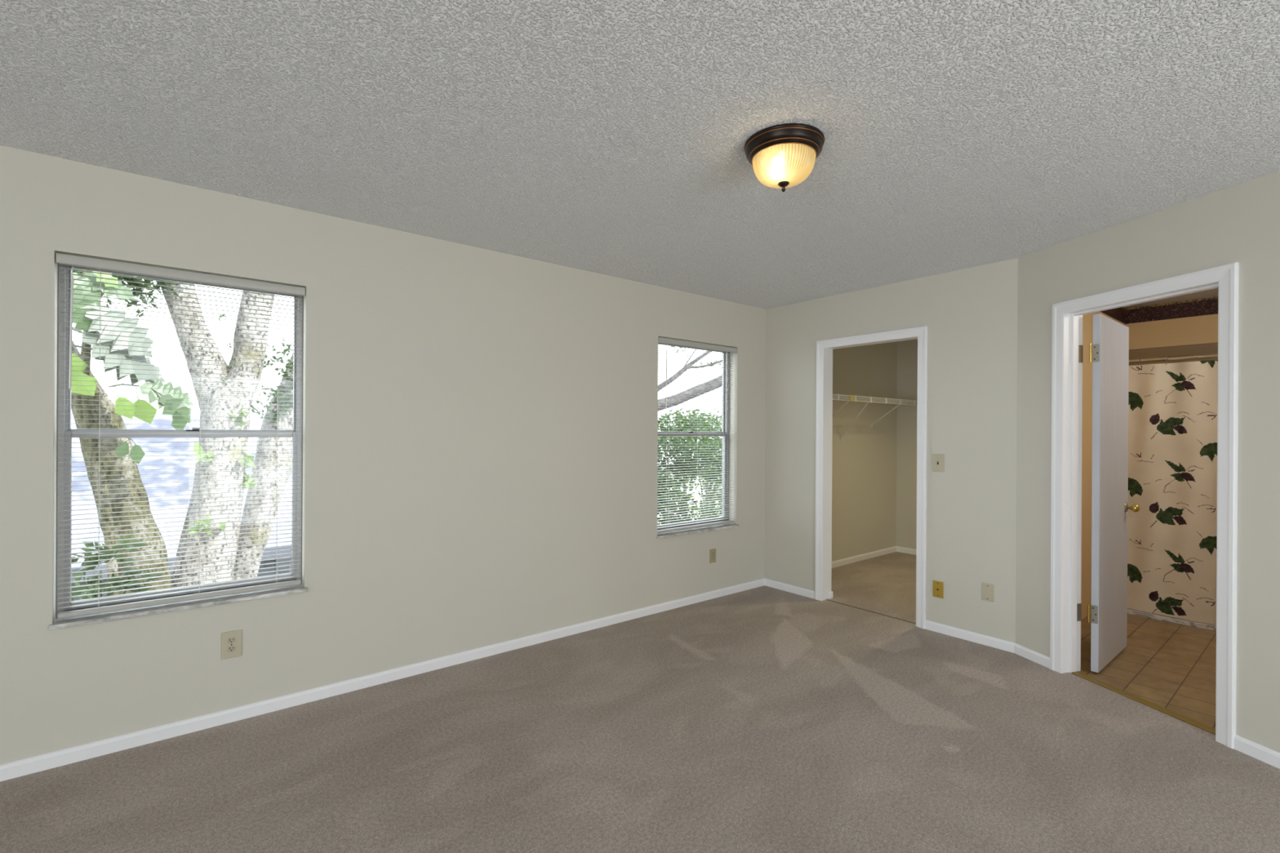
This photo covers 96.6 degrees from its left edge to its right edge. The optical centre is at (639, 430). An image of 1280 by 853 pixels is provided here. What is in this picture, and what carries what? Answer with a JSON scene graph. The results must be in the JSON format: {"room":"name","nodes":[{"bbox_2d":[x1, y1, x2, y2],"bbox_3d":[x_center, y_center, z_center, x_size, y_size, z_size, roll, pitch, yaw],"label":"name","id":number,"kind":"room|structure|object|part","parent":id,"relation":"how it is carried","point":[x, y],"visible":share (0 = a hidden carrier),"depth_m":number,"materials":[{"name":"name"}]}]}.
{"room":"empty bedroom","nodes":[
{"label":"empty bedroom","id":0,"kind":"room"},
{"bbox_2d":[0,145,897,764],"bbox_3d":[-1.074,0.182,3.393,10.430,2.540,0.150,0,0,-39],"label":"wall","id":1,"kind":"structure","parent":0,"point":[480,450],"depth_m":3.11,"materials":[{"name":"beige paint"}]},
{"bbox_2d":[48,263,307,630],"bbox_3d":[-2.042,0.036,2.603,0.898,1.512,0.172,0,0,-39],"label":"window","id":2,"kind":"structure","parent":1,"relation":"in","point":[64,410],"depth_m":2.49,"materials":[{"name":"grey metal"}]},
{"bbox_3d":[-2.027,0.783,2.578,0.898,0.018,0.108,0,0,-39],"label":"sill","id":3,"kind":"part","parent":2,"relation":"part of","materials":[{"name":"grey stone"}]},
{"bbox_2d":[56,253,305,618],"bbox_3d":[-2.017,0.025,2.571,0.868,1.474,0.053,0,0,-39],"label":"window blind","id":4,"kind":"object","parent":2,"relation":"attached to","point":[61,259],"visible":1,"depth_m":2.53,"materials":[{"name":"white plastic"}]},
{"bbox_3d":[-2.265,0.034,2.389,0.001,1.419,0.028,0,0,-39],"label":"ladder cord","id":5,"kind":"part","parent":4,"relation":"part of","materials":[{"name":"white fabric"}]},
{"bbox_3d":[-2.028,0.752,2.579,0.856,0.020,0.032,0,0,-39],"label":"rail","id":6,"kind":"part","parent":4,"relation":"part of","materials":[{"name":"white plastic"}]},
{"bbox_3d":[-2.004,0.035,2.597,0.001,1.419,0.028,0,0,-39],"label":"ladder cord","id":7,"kind":"part","parent":4,"relation":"part of","materials":[{"name":"white fabric"}]},
{"bbox_3d":[-1.771,0.036,2.784,0.001,1.419,0.028,0,0,-39],"label":"ladder cord","id":8,"kind":"part","parent":4,"relation":"part of","materials":[{"name":"white fabric"}]},
{"bbox_3d":[-2.072,0.376,2.637,0.832,0.750,0.020,0,0,-39],"label":"sash","id":9,"kind":"part","parent":2,"relation":"part of","materials":[{"name":"glass"}]},
{"bbox_3d":[-2.083,-0.340,2.655,0.832,0.714,0.020,0,0,-39],"label":"sash","id":10,"kind":"part","parent":2,"relation":"part of","materials":[{"name":"glass"}]},
{"bbox_2d":[221,629,241,659],"bbox_3d":[-1.892,0.990,2.640,0.079,0.124,0.008,0,0,-39],"label":"power outlet","id":11,"kind":"object","parent":1,"relation":"attached to","point":[231,642],"visible":1,"depth_m":2.64,"materials":[{"name":"beige plastic"}]},
{"bbox_2d":[226,645,235,652],"bbox_3d":[-1.891,1.010,2.639,0.034,0.026,0.003,0,0,-39],"label":"receptacle","id":12,"kind":"object","parent":11,"relation":"attached to","point":[229,648],"depth_m":2.64,"materials":[{"name":"beige plastic"}]},
{"bbox_2d":[226,637,235,644],"bbox_3d":[-1.891,0.971,2.639,0.034,0.026,0.003,0,0,-39],"label":"receptacle","id":13,"kind":"object","parent":11,"relation":"attached to","point":[229,640],"depth_m":2.64,"materials":[{"name":"beige plastic"}]},
{"bbox_2d":[0,577,764,782],"bbox_3d":[-1.939,1.317,2.602,7.800,0.060,0.013,0,0,-39],"label":"baseboard","id":14,"kind":"structure","parent":1,"relation":"attached to","point":[38,763],"depth_m":2.83,"materials":[{"name":"white paint"}]},
{"bbox_2d":[656,342,738,538],"bbox_3d":[0.436,0.049,4.588,0.899,1.514,0.172,0,0,-39],"label":"window","id":15,"kind":"structure","parent":1,"relation":"in","point":[725,403],"depth_m":4.87,"materials":[{"name":"grey metal"}]},
{"bbox_3d":[0.396,-0.327,4.641,0.833,0.716,0.020,0,0,-39],"label":"sash","id":16,"kind":"part","parent":15,"relation":"part of","materials":[{"name":"grey metal"}]},
{"bbox_3d":[0.406,0.390,4.622,0.833,0.750,0.020,0,0,-39],"label":"sash","id":17,"kind":"part","parent":15,"relation":"part of","materials":[{"name":"grey metal"}]},
{"bbox_2d":[657,337,737,533],"bbox_3d":[0.461,0.038,4.556,0.869,1.476,0.053,0,0,-39],"label":"window blind","id":18,"kind":"object","parent":15,"relation":"attached to","point":[661,340],"visible":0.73,"depth_m":4.55,"materials":[{"name":"white plastic"}]},
{"bbox_3d":[0.213,0.046,4.374,0.001,1.421,0.028,0,0,-39],"label":"ladder cord","id":19,"kind":"part","parent":18,"relation":"part of","materials":[{"name":"white fabric"}]},
{"bbox_3d":[0.450,0.766,4.565,0.857,0.020,0.032,0,0,-39],"label":"rail","id":20,"kind":"part","parent":18,"relation":"part of","materials":[{"name":"white plastic"}]},
{"bbox_3d":[0.474,0.048,4.583,0.001,1.421,0.028,0,0,-39],"label":"ladder cord","id":21,"kind":"part","parent":18,"relation":"part of","materials":[{"name":"white fabric"}]},
{"bbox_3d":[0.707,0.049,4.769,0.001,1.421,0.028,0,0,-39],"label":"ladder cord","id":22,"kind":"part","parent":18,"relation":"part of","materials":[{"name":"white fabric"}]},
{"bbox_3d":[0.451,0.797,4.563,0.899,0.018,0.108,0,0,-39],"label":"sill","id":23,"kind":"part","parent":15,"relation":"part of","materials":[{"name":"grey stone"}]},
{"bbox_2d":[709,548,715,563],"bbox_3d":[0.593,1.016,4.632,0.070,0.113,0.008,0,0,-39],"label":"power outlet","id":24,"kind":"object","parent":1,"relation":"attached to","point":[713,552],"visible":1,"depth_m":4.63,"materials":[{"name":"beige plastic"}]},
{"bbox_2d":[831,546,896,568],"bbox_3d":[2.059,1.339,5.805,2.215,0.060,0.013,0,0,-39],"label":"baseboard","id":25,"kind":"structure","parent":1,"relation":"attached to","point":[882,552],"depth_m":6.04,"materials":[{"name":"white paint"}]},
{"bbox_2d":[832,394,917,441],"bbox_3d":[2.177,-0.110,5.672,2.201,0.439,0.357,0,0,-39],"label":"wire shelf","id":26,"kind":"object","parent":1,"relation":"attached to","point":[835,397],"visible":0.66,"depth_m":5.66,"materials":[{"name":"white metal"}]},
{"bbox_2d":[0,0,1279,309],"bbox_3d":[0.857,-1.136,0.993,10.430,0.120,6.300,0,0,-39],"label":"ceiling","id":27,"kind":"structure","parent":0,"point":[606,137],"depth_m":1.95,"materials":[{"name":"white paint"}]},
{"bbox_2d":[744,123,824,191],"bbox_3d":[0.540,-0.988,2.143,0.294,0.180,0.294,0,0,-39],"label":"ceiling light","id":28,"kind":"object","parent":27,"relation":"attached to","point":[784,148],"visible":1,"depth_m":2.10,"materials":[{"name":"beige glass"}]},
{"bbox_3d":[0.513,-1.004,2.112,0.053,0.072,0.054,0,0,8],"label":"bulb","id":29,"kind":"part","parent":28,"relation":"part of","materials":[{"name":"white glass"}]},
{"bbox_2d":[0,551,1279,852],"bbox_3d":[1.145,1.425,1.230,11.198,0.120,6.311,0,0,-39],"label":"floor","id":30,"kind":"structure","parent":0,"point":[762,719],"depth_m":2.37,"materials":[{"name":"beige carpet"}]},
{"bbox_2d":[1127,608,1216,631],"bbox_3d":[4.215,1.367,3.716,0.122,0.033,1.930,0,0,-39],"label":"shower curb","id":31,"kind":"object","parent":30,"relation":"on","point":[1131,611],"depth_m":4.10,"materials":[{"name":"beige tile"}]},
{"bbox_2d":[764,257,1017,643],"bbox_3d":[1.766,0.648,4.312,0.115,3.440,1.971,0,0,-39],"label":"wall","id":32,"kind":"structure","parent":0,"point":[970,314],"depth_m":3.84,"materials":[{"name":"beige paint"}]},
{"bbox_2d":[764,577,814,599],"bbox_3d":[1.260,1.335,4.836,0.013,0.060,0.525,0,0,-39],"label":"baseboard","id":33,"kind":"structure","parent":32,"relation":"attached to","point":[779,585],"depth_m":4.82,"materials":[{"name":"white paint"}]},
{"bbox_2d":[814,325,927,629],"bbox_3d":[1.755,0.321,4.325,0.149,2.094,0.878,0,0,-39],"label":"trim","id":34,"kind":"structure","parent":32,"relation":"attached to","point":[824,423],"depth_m":4.58,"materials":[{"name":"white paint"}]},
{"bbox_2d":[826,599,915,623],"bbox_3d":[1.741,1.366,4.317,0.009,0.003,0.752,0,0,-39],"label":"trim","id":35,"kind":"structure","parent":32,"relation":"attached to","point":[826,599],"depth_m":4.30,"materials":[{"name":"brown"}]},
{"bbox_2d":[932,453,944,471],"bbox_3d":[2.028,0.218,3.882,0.018,0.122,0.079,0,0,-39],"label":"light switch","id":36,"kind":"object","parent":32,"relation":"attached to","point":[938,460],"visible":1,"depth_m":3.88,"materials":[{"name":"beige plastic"}]},
{"bbox_2d":[933,580,943,598],"bbox_3d":[2.026,1.080,3.879,0.016,0.112,0.070,0,0,-39],"label":"cable plate","id":37,"kind":"object","parent":32,"relation":"attached to","point":[938,586],"visible":1,"depth_m":3.88,"materials":[{"name":"gold metal"}]},
{"bbox_2d":[924,619,1014,653],"bbox_3d":[2.146,1.341,3.731,0.013,0.060,0.551,0,0,-39],"label":"baseboard","id":38,"kind":"structure","parent":32,"relation":"attached to","point":[1001,644],"depth_m":3.71,"materials":[{"name":"white paint"}]},
{"bbox_2d":[982,582,994,602],"bbox_3d":[2.222,1.032,3.642,0.008,0.113,0.071,0,0,-39],"label":"blank plate","id":39,"kind":"object","parent":32,"relation":"attached to","point":[988,589],"visible":1,"depth_m":3.64,"materials":[{"name":"beige plastic"}]},
{"bbox_2d":[895,314,1217,549],"bbox_3d":[4.251,0.162,4.968,0.150,2.440,4.050,0,0,-39],"label":"wall","id":40,"kind":"structure","parent":0,"point":[907,350],"depth_m":6.36,"materials":[{"name":"beige paint"}]},
{"bbox_2d":[896,546,915,555],"bbox_3d":[3.508,1.348,5.757,0.013,0.060,1.900,0,0,-39],"label":"baseboard","id":41,"kind":"structure","parent":40,"relation":"attached to","point":[901,549],"depth_m":6.40,"materials":[{"name":"white paint"}]},
{"bbox_2d":[1125,298,1217,324],"bbox_3d":[4.798,-0.979,4.171,0.002,0.120,1.930,0,0,-39],"label":"trim","id":42,"kind":"structure","parent":40,"relation":"attached to","point":[1208,307],"depth_m":4.69,"materials":[{"name":"red paper"}]},
{"bbox_2d":[1125,296,1217,310],"bbox_3d":[4.798,-1.047,4.171,0.003,0.015,1.930,0,0,-39],"label":"trim","id":43,"kind":"structure","parent":40,"relation":"attached to","point":[1211,298],"depth_m":4.69,"materials":[{"name":"brown wood"}]},
{"bbox_2d":[1080,311,1125,619],"bbox_3d":[3.312,0.157,4.261,2.200,2.440,0.060,0,0,-39],"label":"wall","id":44,"kind":"structure","parent":0,"point":[1087,319],"depth_m":4.22,"materials":[{"name":"brown paint"}]},
{"bbox_2d":[1099,306,1125,324],"bbox_3d":[3.341,-0.988,4.239,2.187,0.120,0.002,0,0,-39],"label":"trim","id":45,"kind":"structure","parent":44,"relation":"attached to","point":[1118,313],"depth_m":4.75,"materials":[{"name":"brown wood"}]},
{"bbox_2d":[1128,353,1217,363],"bbox_3d":[4.196,-0.522,3.691,0.025,0.025,1.928,0,0,-39],"label":"shower rod","id":46,"kind":"object","parent":44,"relation":"attached to","point":[1211,355],"visible":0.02,"depth_m":4.11,"materials":[{"name":"silver metal"}]},
{"bbox_3d":[3.733,-0.510,4.268,0.033,0.063,0.003,0,0,-39],"label":"curtain ring","id":47,"kind":"object","parent":46,"relation":"hanging from","visible":0},
{"bbox_2d":[1127,360,1217,625],"bbox_3d":[4.114,0.428,3.787,0.038,1.836,1.666,0,0,-39],"label":"shower curtain","id":48,"kind":"object","parent":47,"relation":"hanging from","point":[1173,407],"visible":0.5,"depth_m":4.12,"materials":[{"name":"beige fabric"}]},
{"bbox_2d":[1015,170,1279,752],"bbox_3d":[2.924,0.656,1.315,0.130,3.440,4.572,0,0,-14],"label":"wall","id":49,"kind":"structure","parent":0,"point":[1240,223],"depth_m":2.53,"materials":[{"name":"beige paint"}]},
{"bbox_2d":[1013,643,1049,668],"bbox_3d":[2.343,1.342,3.403,0.013,0.060,0.238,0,0,-14],"label":"baseboard","id":50,"kind":"structure","parent":49,"relation":"attached to","point":[1037,657],"depth_m":3.40,"materials":[{"name":"white paint"}]},
{"bbox_2d":[1087,313,1139,672],"bbox_3d":[2.822,0.353,3.417,0.668,2.020,0.165,0,0,-39],"label":"door","id":51,"kind":"structure","parent":49,"relation":"in","point":[1110,362],"depth_m":3.33,"materials":[{"name":"white paint"}]},
{"bbox_3d":[3.066,0.479,3.545,0.052,0.052,0.057,0,0,-39],"label":"knob","id":52,"kind":"part","parent":51,"relation":"part of","materials":[{"name":"gold metal"}]},
{"bbox_2d":[1071,671,1215,734],"bbox_3d":[2.550,1.371,2.893,0.050,0.008,0.715,0,0,-14],"label":"trim","id":53,"kind":"structure","parent":49,"relation":"attached to","point":[1188,720],"depth_m":2.86,"materials":[{"name":"brown wood"}]},
{"bbox_2d":[1049,262,1239,749],"bbox_3d":[2.537,0.323,2.889,0.150,2.101,0.847,0,0,-14],"label":"trim","id":54,"kind":"structure","parent":49,"relation":"attached to","point":[1067,360],"depth_m":2.98,"materials":[{"name":"white paint"}]},
{"bbox_3d":[2.504,1.036,3.253,0.035,0.100,0.002,0,0,-14],"label":"hinge plate","id":55,"kind":"part","parent":54,"relation":"part of","materials":[{"name":"silver metal"}]},
{"bbox_3d":[2.513,-0.439,3.252,0.035,0.100,0.002,0,0,-14],"label":"hinge plate","id":56,"kind":"part","parent":54,"relation":"part of","materials":[{"name":"silver metal"}]},
{"bbox_2d":[1233,734,1279,768],"bbox_3d":[2.966,1.346,0.823,0.013,0.060,3.393,0,0,-14],"label":"baseboard","id":57,"kind":"structure","parent":49,"relation":"attached to","point":[1268,756],"depth_m":2.39,"materials":[{"name":"white paint"}]},
{"bbox_2d":[1128,342,1217,365],"bbox_3d":[4.859,0.346,4.201,0.158,2.080,2.090,0,0,-39],"label":"tiled wall","id":58,"kind":"structure","parent":0,"point":[1208,348],"depth_m":4.68,"materials":[{"name":"brown tile"}]},
{"label":"outside","id":59,"kind":"structure","parent":0,"visible":0},
{"bbox_2d":[657,466,721,524],"bbox_3d":[-17.814,4.096,28.634,80.000,0.200,59.550,0,0,-39],"label":"ground","id":60,"kind":"structure","parent":59,"point":[697,496],"depth_m":36.54,"materials":[{"name":"white"}]},
{"bbox_2d":[71,533,164,600],"bbox_3d":[-3.123,2.335,3.295,0.680,3.511,0.703,0,0,-7],"label":"leafy shrub","id":61,"kind":"object","parent":60,"relation":"on","point":[130,536],"visible":0.11,"depth_m":3.31,"materials":[{"name":"green plant"}]},
{"bbox_2d":[71,269,194,595],"bbox_3d":[-3.372,1.463,3.648,0.681,5.252,0.454,0,0,-4],"label":"leaves","id":62,"kind":"object","parent":60,"relation":"on","point":[86,399],"visible":0.57,"depth_m":3.68,"materials":[{"name":"green plant"}]},
{"bbox_3d":[-3.562,1.462,3.756,0.107,5.252,0.225,0,0,27],"label":"vine stem","id":63,"kind":"part","parent":62,"relation":"part of","materials":[{"name":"green plant"}]},
{"bbox_2d":[71,410,292,599],"bbox_3d":[-8.247,1.852,11.910,16.000,4.410,7.200,0,0,-39],"label":"house","id":64,"kind":"structure","parent":60,"relation":"on","point":[255,424],"depth_m":9.53,"materials":[{"name":"white"}]},
{"bbox_3d":[-7.823,2.751,8.096,0.900,0.850,0.020,0,0,-39],"label":"pane","id":65,"kind":"part","parent":64,"relation":"part of","materials":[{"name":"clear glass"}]},
{"bbox_3d":[-6.156,2.150,9.467,0.130,0.220,0.030,0,0,-39],"label":"vent panel","id":66,"kind":"part","parent":64,"relation":"part of","materials":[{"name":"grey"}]},
{"bbox_3d":[-5.978,2.296,9.572,0.150,0.220,0.020,0,0,-39],"label":"pane","id":67,"kind":"part","parent":64,"relation":"part of","materials":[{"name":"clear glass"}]},
{"bbox_2d":[71,268,293,595],"bbox_3d":[-4.133,-0.375,7.008,3.518,9.142,8.130,0,0,1],"label":"oak tree","id":68,"kind":"object","parent":60,"relation":"on","point":[270,446],"visible":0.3,"depth_m":4.56,"materials":[{"name":"grey plant"}]},
{"bbox_3d":[-3.744,0.909,3.930,0.599,6.379,1.687,0,0,23],"label":"leaning stem","id":69,"kind":"part","parent":68,"relation":"part of","materials":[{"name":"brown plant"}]},
{"bbox_3d":[-3.221,0.615,5.208,0.569,6.981,1.811,0,0,25],"label":"leaning stem","id":70,"kind":"part","parent":68,"relation":"part of","materials":[{"name":"grey plant"}]},
{"bbox_2d":[657,407,722,524],"bbox_3d":[0.891,1.850,11.501,3.604,4.627,4.148,0,0,-39],"label":"bush","id":71,"kind":"object","parent":60,"relation":"on","point":[679,444],"visible":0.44,"depth_m":10.84,"materials":[{"name":"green plant"}]},
{"bbox_2d":[657,346,722,411],"bbox_3d":[0.362,0.136,8.119,5.764,8.023,1.785,0,0,-39],"label":"leaning tree","id":72,"kind":"object","parent":60,"relation":"on","point":[677,400],"visible":0.15,"depth_m":8.54,"materials":[{"name":"grey plant"}]},
{"bbox_2d":[657,405,722,507],"bbox_3d":[2.236,1.698,16.710,3.340,4.943,3.890,0,0,-2],"label":"leafy tree","id":73,"kind":"object","parent":60,"relation":"on","point":[707,483],"visible":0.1,"depth_m":16.77,"materials":[{"name":"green plant"}]}
]}

